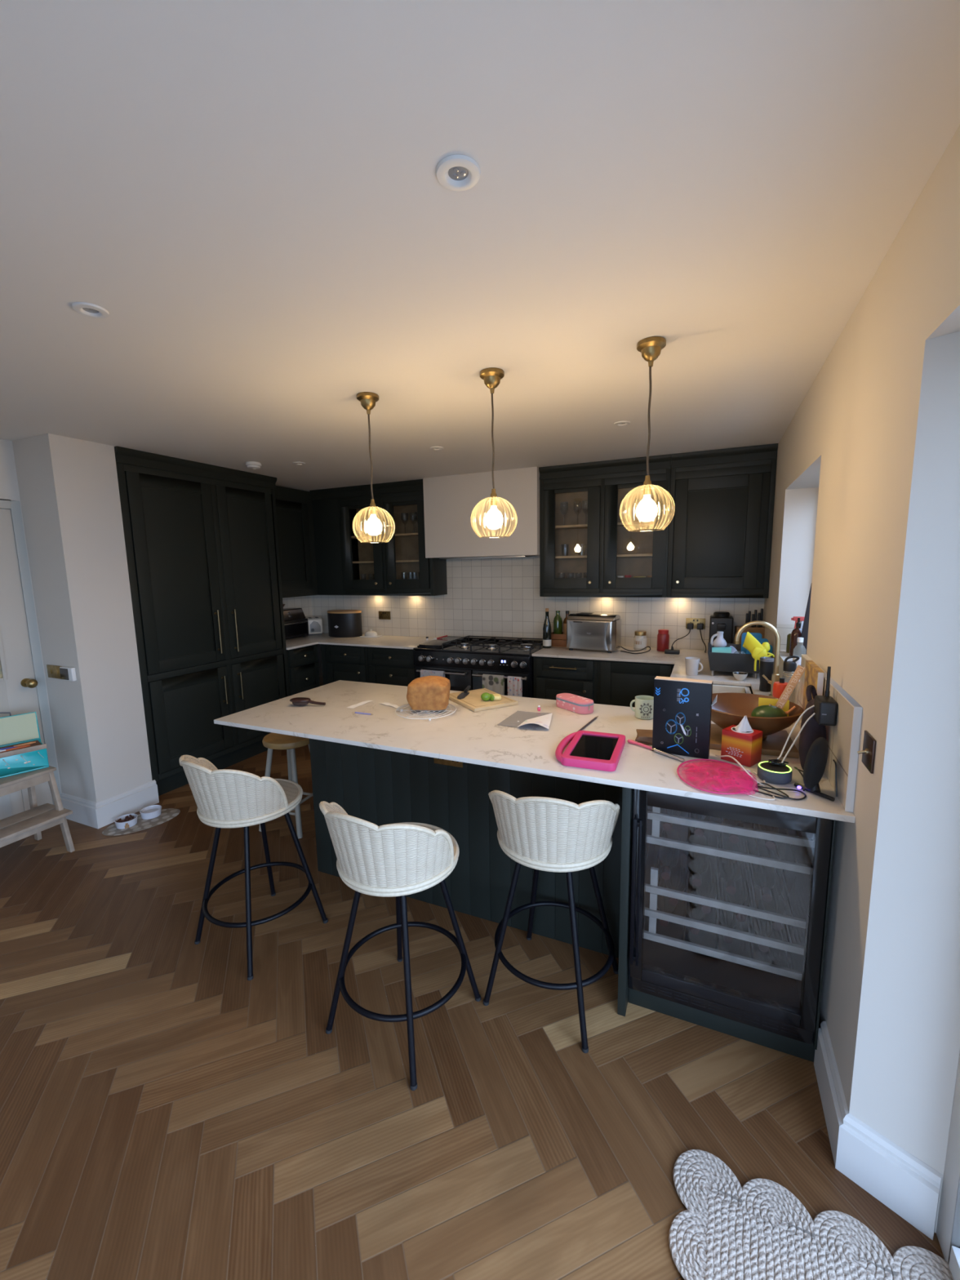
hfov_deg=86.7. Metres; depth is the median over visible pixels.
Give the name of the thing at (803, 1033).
vent grille
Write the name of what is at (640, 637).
jar
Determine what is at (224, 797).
bar stool
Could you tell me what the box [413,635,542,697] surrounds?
range cooker
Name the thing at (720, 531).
upper cabinet
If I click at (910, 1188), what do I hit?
baseboard
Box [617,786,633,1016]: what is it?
end panel
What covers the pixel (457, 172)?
recessed light
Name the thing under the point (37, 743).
tray
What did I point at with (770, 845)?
wine bottle
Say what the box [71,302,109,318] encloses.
recessed light
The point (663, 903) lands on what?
wine bottle
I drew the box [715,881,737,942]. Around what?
wine bottle
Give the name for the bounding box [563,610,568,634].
bottle
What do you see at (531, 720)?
paper
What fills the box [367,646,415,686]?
base cabinet
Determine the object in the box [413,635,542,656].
cooktop
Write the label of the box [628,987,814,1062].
toe kick
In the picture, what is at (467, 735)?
countertop
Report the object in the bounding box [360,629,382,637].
butter dish
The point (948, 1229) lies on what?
door
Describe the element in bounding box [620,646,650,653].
cable
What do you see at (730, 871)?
wine bottle
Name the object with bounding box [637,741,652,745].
coaster
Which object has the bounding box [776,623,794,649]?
backsplash
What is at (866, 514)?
wall
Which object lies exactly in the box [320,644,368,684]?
base cabinet
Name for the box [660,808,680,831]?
wine bottle
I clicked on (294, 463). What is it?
recessed light
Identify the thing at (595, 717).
pencil
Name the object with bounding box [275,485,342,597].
upper cabinet
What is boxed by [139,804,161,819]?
pet bowl
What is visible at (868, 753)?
light switch
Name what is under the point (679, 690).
print
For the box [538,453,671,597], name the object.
upper cabinet
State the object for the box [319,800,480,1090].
bar stool
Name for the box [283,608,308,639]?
oven
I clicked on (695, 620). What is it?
double socket
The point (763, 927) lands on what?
wine bottle
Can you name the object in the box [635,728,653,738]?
coaster
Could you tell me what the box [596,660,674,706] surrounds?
base cabinet
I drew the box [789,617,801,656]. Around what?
pump bottle
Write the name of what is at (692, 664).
mug
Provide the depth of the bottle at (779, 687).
2.32 m
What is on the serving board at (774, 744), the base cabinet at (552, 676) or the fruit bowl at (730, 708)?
the fruit bowl at (730, 708)
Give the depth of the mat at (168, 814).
3.32 m
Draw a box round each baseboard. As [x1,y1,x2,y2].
[60,779,159,828]
[813,1021,942,1239]
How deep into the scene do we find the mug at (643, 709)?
2.33 m
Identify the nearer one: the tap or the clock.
the tap
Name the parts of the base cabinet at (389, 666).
drawer, drawer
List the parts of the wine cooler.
handle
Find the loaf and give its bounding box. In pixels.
[406,675,450,710]
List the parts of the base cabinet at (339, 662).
drawer, door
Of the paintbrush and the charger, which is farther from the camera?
the paintbrush
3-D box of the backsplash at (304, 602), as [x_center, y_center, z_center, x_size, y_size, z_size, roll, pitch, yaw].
[-2.142,-0.269,5.380,0.011,0.500,1.019,3,9,24]
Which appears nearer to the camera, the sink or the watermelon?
the watermelon
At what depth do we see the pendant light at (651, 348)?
1.94 m
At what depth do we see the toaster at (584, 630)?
4.16 m
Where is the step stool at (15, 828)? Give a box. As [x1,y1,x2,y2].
[0,765,75,852]
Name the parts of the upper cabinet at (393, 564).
door, panel, door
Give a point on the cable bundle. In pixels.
(772, 762)
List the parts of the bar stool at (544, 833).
leg, leg, backrest, leg, leg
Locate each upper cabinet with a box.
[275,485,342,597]
[337,490,447,595]
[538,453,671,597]
[666,443,777,598]
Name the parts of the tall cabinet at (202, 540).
door, door, cornice, handle, handle, handle, handle, door, door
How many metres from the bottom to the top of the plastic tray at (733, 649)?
0.101 m
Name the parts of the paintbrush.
handle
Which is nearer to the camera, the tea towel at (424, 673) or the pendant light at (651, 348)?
the pendant light at (651, 348)
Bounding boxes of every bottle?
[542,608,551,648]
[553,610,562,639]
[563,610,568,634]
[657,828,680,879]
[657,874,676,926]
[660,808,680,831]
[665,851,687,906]
[685,875,706,934]
[687,833,708,886]
[689,813,710,836]
[695,857,717,913]
[710,631,726,647]
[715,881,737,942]
[718,838,741,894]
[721,817,743,843]
[728,863,750,921]
[748,844,775,902]
[748,888,772,952]
[754,823,778,849]
[759,871,785,930]
[772,677,788,700]
[782,655,799,694]
[786,633,791,653]
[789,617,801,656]
[791,616,804,629]
[792,637,806,665]
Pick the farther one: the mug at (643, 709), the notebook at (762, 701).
the mug at (643, 709)
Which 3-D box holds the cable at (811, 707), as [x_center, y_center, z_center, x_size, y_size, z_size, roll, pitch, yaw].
[1.036,0.302,1.676,0.113,0.181,0.022,-1,8,-3]
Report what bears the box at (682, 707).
on the countertop at (467, 735)
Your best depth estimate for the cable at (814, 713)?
1.67 m
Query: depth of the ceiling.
1.19 m
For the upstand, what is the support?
attached to the wall at (866, 514)
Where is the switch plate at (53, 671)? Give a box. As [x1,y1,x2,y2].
[46,664,62,679]
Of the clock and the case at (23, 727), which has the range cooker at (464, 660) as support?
the clock
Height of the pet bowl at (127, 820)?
0.046 m
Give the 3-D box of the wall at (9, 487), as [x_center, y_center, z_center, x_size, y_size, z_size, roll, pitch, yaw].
[-3.696,0.250,1.569,0.120,2.444,3.870,3,9,24]
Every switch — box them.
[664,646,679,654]
[857,730,875,773]
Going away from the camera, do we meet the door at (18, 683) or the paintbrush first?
the paintbrush
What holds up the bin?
on the countertop at (386, 642)
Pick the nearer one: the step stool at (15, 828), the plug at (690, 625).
the step stool at (15, 828)
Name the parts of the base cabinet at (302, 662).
drawer, drawer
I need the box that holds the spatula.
[429,635,447,639]
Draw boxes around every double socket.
[378,611,391,619]
[434,757,462,767]
[685,617,705,629]
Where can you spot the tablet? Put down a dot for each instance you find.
(594, 750)
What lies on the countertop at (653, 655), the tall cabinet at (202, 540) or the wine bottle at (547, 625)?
the wine bottle at (547, 625)
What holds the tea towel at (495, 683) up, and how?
hanging from the range cooker at (464, 660)
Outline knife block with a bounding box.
[733,608,764,644]
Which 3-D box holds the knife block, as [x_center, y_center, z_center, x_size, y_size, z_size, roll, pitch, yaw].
[2.087,-0.066,3.932,0.195,0.355,0.110,2,9,18]
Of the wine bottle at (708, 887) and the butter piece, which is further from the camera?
the butter piece
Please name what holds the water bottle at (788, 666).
on the countertop at (653, 655)
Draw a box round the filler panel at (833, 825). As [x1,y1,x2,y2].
[813,819,836,1049]
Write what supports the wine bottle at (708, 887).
in the wine cooler
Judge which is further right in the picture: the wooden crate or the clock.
the wooden crate
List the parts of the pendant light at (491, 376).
bulb, lamp shade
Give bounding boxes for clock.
[498,658,509,666]
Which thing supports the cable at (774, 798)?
on the countertop at (467, 735)
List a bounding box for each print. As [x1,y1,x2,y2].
[639,702,652,715]
[676,688,697,742]
[725,746,743,756]
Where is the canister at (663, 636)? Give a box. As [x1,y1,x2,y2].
[657,629,669,651]
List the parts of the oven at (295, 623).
lid, handle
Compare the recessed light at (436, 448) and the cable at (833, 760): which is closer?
the cable at (833, 760)
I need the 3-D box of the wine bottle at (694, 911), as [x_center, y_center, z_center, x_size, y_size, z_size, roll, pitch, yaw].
[0.838,1.032,1.976,0.074,0.074,0.303,3,9,24]
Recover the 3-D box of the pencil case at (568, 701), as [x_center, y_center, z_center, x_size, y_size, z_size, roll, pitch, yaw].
[0.470,0.314,2.522,0.094,0.058,0.221,-6,10,-32]
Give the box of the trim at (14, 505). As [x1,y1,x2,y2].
[0,498,61,804]
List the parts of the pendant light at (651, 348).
bulb, lamp shade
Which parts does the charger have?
casing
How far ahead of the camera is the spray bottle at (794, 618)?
3.01 m
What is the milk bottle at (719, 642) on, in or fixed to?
in the dish rack at (725, 662)
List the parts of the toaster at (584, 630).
panel, lid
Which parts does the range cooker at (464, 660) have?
knob, knob, door rail, griddle lid, oven door, knob, knob, burner, knob, control panel, knob, knob, knob, burner, door rail, oven door, knob, knob, burner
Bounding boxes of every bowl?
[114,813,137,829]
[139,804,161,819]
[711,692,803,741]
[732,671,747,680]
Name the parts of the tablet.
carry handle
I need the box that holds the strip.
[774,665,805,709]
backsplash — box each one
[282,595,312,617]
[311,555,764,649]
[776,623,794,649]
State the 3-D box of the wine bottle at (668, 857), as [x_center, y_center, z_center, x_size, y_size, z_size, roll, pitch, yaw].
[0.739,0.841,1.992,0.074,0.074,0.303,3,9,24]
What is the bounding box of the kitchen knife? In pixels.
[457,684,471,698]
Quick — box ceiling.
[0,0,959,491]
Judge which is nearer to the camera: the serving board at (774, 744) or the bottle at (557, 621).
the serving board at (774, 744)
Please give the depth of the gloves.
3.03 m
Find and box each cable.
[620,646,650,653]
[715,754,765,785]
[748,785,775,799]
[750,782,806,799]
[777,705,814,759]
[781,712,815,763]
[794,766,804,791]
[832,759,837,796]
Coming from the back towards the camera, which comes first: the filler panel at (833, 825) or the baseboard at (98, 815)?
the baseboard at (98, 815)
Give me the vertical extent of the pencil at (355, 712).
0.007 m
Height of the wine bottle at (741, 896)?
0.074 m
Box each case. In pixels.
[0,711,48,777]
[555,693,593,714]
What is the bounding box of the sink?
[712,684,751,693]
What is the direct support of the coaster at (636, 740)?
on the coaster at (644, 743)
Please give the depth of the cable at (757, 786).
1.56 m
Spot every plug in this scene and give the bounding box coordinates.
[664,622,693,654]
[697,622,706,653]
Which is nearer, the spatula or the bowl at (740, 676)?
the bowl at (740, 676)
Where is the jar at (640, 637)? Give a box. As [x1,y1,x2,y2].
[633,630,647,650]
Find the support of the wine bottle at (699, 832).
in the wine cooler
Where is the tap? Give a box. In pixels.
[733,620,780,697]
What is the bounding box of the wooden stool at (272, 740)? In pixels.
[258,732,312,838]
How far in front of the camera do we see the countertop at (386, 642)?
5.04 m
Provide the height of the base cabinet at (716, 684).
0.899 m
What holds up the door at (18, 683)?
in the wall at (9, 487)
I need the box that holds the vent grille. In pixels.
[628,976,813,1044]
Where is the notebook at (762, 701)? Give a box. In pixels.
[758,697,789,716]
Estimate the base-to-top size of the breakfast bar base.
0.899 m
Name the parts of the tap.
spout, lever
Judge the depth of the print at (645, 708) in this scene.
2.32 m
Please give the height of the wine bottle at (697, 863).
0.074 m
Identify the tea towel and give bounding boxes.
[420,669,444,677]
[482,674,504,695]
[507,675,522,697]
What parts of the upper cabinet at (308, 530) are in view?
door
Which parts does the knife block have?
knife handle, knife handle, knife handle, knife handle, knife handle, knife handle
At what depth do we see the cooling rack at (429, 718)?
2.44 m
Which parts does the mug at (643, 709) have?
handle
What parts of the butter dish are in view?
plate, lid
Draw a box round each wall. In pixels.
[0,439,62,792]
[316,635,693,686]
[763,124,959,1233]
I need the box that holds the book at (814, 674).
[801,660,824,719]
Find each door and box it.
[0,508,53,819]
[936,1055,959,1279]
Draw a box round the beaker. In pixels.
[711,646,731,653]
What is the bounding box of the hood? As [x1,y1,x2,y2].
[422,466,539,559]
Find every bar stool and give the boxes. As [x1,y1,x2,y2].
[178,755,328,980]
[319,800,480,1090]
[483,790,619,1053]
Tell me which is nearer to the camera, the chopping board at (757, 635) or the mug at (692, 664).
the mug at (692, 664)
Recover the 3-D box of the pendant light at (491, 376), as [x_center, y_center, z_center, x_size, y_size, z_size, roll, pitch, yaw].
[0.057,-0.796,2.203,0.205,0.687,0.205,3,9,24]
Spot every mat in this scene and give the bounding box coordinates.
[102,808,180,835]
[668,1149,953,1279]
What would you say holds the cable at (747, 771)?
on the countertop at (467, 735)
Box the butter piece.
[493,694,501,700]
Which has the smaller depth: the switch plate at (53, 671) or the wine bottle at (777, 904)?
the wine bottle at (777, 904)
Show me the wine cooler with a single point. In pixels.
(775, 990)
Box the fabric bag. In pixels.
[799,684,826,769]
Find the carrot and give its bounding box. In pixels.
[785,706,795,714]
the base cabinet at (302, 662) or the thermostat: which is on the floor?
the base cabinet at (302, 662)
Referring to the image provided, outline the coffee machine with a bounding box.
[708,611,733,643]
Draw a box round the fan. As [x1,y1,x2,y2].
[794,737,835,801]
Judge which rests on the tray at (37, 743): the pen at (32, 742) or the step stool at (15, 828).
the pen at (32, 742)
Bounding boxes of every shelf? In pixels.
[351,533,417,539]
[352,560,418,563]
[555,520,653,529]
[555,553,652,558]
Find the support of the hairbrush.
on the countertop at (467, 735)
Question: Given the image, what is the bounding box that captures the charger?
[813,666,837,725]
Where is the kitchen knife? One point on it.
(465, 693)
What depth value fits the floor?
1.59 m
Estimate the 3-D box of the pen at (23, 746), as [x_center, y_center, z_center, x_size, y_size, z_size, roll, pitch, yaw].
[-2.677,0.626,2.921,0.015,0.015,0.140,6,10,39]
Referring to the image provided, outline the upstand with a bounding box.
[797,653,862,812]
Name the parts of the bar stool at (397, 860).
leg, backrest, leg, leg, seat, leg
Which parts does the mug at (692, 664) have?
handle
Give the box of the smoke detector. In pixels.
[245,461,261,469]
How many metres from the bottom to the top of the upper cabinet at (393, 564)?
0.982 m
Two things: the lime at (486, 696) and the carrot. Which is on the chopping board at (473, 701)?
the lime at (486, 696)
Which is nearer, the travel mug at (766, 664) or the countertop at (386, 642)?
the travel mug at (766, 664)
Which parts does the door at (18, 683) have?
glass, knob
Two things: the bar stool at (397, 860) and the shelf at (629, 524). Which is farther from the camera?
the shelf at (629, 524)
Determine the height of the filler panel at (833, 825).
0.819 m
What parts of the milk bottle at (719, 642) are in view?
handle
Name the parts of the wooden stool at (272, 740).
leg, seat, leg, leg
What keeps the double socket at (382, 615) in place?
attached to the wall at (319, 652)
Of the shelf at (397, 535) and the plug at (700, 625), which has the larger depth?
the shelf at (397, 535)
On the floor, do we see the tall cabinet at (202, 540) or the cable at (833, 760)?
the tall cabinet at (202, 540)
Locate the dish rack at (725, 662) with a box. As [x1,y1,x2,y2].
[707,642,759,679]
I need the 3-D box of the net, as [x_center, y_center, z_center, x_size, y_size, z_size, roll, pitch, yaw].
[0.746,0.435,1.718,0.328,0.032,0.315,3,9,24]
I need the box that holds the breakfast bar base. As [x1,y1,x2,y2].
[309,738,622,958]
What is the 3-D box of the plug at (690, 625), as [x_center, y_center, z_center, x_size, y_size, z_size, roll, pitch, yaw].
[1.609,-0.016,4.114,0.121,0.222,0.334,6,11,42]
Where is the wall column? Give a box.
[12,433,151,802]
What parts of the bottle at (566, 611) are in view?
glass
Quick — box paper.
[497,711,552,728]
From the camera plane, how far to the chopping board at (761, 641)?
3.34 m
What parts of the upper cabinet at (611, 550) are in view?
door, cornice, panel, door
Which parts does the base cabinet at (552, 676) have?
handle, drawer, drawer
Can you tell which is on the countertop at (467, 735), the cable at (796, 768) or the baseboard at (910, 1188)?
the cable at (796, 768)
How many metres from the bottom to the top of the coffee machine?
0.327 m
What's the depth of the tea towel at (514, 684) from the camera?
4.13 m
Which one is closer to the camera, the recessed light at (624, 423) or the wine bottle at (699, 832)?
the wine bottle at (699, 832)
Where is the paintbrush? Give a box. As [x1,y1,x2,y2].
[627,739,662,751]
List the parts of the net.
silver handle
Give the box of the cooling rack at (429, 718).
[395,703,456,720]
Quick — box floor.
[0,744,944,1279]
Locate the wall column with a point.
(68, 489)
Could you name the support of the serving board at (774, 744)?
on the countertop at (467, 735)
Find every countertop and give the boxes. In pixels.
[213,680,855,822]
[285,632,434,649]
[531,646,796,722]
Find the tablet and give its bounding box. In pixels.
[555,730,625,771]
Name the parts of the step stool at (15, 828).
rail, rail, leg, leg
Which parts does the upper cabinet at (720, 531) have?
door, cornice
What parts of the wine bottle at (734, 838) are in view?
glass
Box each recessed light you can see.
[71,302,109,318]
[293,462,305,465]
[430,446,444,450]
[435,154,480,191]
[613,420,630,426]
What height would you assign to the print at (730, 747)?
0.026 m
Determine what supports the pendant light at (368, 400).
hanging from the ceiling
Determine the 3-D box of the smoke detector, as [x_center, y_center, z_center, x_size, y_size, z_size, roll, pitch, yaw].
[-1.724,-1.325,3.873,0.110,0.046,0.110,3,9,24]
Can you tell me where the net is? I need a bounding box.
[653,748,758,795]
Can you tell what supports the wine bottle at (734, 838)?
in the wine cooler
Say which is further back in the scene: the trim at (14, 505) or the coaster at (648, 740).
the trim at (14, 505)
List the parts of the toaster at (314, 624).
control panel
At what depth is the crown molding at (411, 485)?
4.96 m
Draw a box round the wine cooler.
[628,788,832,1044]
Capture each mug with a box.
[630,695,653,719]
[684,657,702,675]
[759,657,773,692]
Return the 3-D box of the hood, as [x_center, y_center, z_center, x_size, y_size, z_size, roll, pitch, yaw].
[0.052,-1.116,4.629,1.089,0.735,0.348,3,9,24]
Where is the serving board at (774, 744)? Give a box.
[709,724,799,758]
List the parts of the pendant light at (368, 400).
lamp shade, bulb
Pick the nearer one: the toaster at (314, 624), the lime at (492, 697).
the lime at (492, 697)
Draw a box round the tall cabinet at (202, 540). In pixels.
[114,446,289,795]
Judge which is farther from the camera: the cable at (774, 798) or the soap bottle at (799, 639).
the soap bottle at (799, 639)
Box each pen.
[0,744,30,752]
[13,741,35,746]
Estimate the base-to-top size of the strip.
0.190 m
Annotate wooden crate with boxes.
[551,631,566,647]
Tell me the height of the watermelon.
0.093 m
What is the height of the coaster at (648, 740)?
0.008 m
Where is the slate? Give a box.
[796,584,811,655]
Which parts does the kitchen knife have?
blade, handle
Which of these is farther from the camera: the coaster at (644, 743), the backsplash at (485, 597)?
the backsplash at (485, 597)
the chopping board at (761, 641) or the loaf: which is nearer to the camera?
the loaf
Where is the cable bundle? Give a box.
[768,759,788,766]
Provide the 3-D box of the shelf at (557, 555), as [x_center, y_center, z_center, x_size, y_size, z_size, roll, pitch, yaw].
[1.048,-0.707,4.290,0.996,0.018,0.220,3,9,24]
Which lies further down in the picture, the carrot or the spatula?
the carrot
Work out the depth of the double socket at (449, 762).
2.33 m
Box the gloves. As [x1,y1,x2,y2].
[742,631,774,671]
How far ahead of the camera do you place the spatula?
4.99 m
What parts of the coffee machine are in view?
spout, lid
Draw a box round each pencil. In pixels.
[355,711,373,715]
[578,715,598,730]
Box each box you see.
[652,675,717,759]
[720,715,762,767]
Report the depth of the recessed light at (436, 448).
3.48 m
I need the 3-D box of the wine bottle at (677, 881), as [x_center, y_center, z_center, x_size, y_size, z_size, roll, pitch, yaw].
[0.768,0.937,1.993,0.074,0.074,0.303,3,9,24]
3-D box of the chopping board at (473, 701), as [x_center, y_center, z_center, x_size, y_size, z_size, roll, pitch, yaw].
[0.001,0.315,2.712,0.256,0.020,0.350,-5,9,-28]
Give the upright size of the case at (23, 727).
0.324 m
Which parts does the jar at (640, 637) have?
lid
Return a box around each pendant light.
[352,391,395,542]
[471,367,517,537]
[619,336,675,530]
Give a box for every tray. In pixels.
[0,740,40,748]
[729,645,738,653]
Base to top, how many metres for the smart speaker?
0.043 m
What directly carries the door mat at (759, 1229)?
on the floor
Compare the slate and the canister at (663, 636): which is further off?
the canister at (663, 636)
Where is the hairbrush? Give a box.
[289,697,325,706]
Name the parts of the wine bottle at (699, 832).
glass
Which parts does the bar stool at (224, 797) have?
leg, backrest, leg, leg, seat, leg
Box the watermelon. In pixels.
[751,703,786,717]
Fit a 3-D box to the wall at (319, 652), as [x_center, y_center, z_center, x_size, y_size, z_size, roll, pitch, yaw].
[0.249,-0.304,4.952,5.000,2.444,0.150,3,9,24]
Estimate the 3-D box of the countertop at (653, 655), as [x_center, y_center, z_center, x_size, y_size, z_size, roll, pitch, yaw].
[1.051,0.207,3.483,1.696,0.020,1.957,3,9,24]
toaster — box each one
[306,617,323,635]
[566,612,621,653]
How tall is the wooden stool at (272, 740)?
0.597 m
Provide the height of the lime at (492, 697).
0.036 m
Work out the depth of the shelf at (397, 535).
5.15 m
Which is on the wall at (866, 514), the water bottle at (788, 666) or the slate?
the slate
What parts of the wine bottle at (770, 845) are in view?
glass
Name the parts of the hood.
filter panel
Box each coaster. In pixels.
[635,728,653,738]
[635,737,652,743]
[636,734,652,741]
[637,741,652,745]
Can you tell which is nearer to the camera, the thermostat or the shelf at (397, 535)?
the thermostat
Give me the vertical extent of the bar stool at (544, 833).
0.900 m
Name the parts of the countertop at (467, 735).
paper strip, paper strip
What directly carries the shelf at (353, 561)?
attached to the upper cabinet at (393, 564)
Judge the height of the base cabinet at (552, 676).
0.899 m
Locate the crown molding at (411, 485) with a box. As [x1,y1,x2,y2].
[309,479,423,500]
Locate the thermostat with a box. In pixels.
[59,666,76,681]
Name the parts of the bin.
lid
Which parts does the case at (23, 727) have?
lid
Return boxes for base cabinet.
[286,644,319,695]
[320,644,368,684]
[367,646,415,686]
[533,656,597,703]
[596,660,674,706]
[715,684,752,693]
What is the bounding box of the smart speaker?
[757,761,792,784]
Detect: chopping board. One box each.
[448,688,518,711]
[740,632,761,653]
[746,638,768,653]
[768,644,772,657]
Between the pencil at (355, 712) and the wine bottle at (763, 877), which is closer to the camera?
the wine bottle at (763, 877)
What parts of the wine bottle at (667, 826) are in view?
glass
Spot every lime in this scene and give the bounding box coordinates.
[480,692,490,701]
[489,693,494,701]
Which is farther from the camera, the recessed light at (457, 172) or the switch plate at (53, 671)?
the switch plate at (53, 671)
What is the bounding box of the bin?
[327,609,362,637]
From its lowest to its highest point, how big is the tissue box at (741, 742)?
0.170 m
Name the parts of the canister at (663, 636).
lid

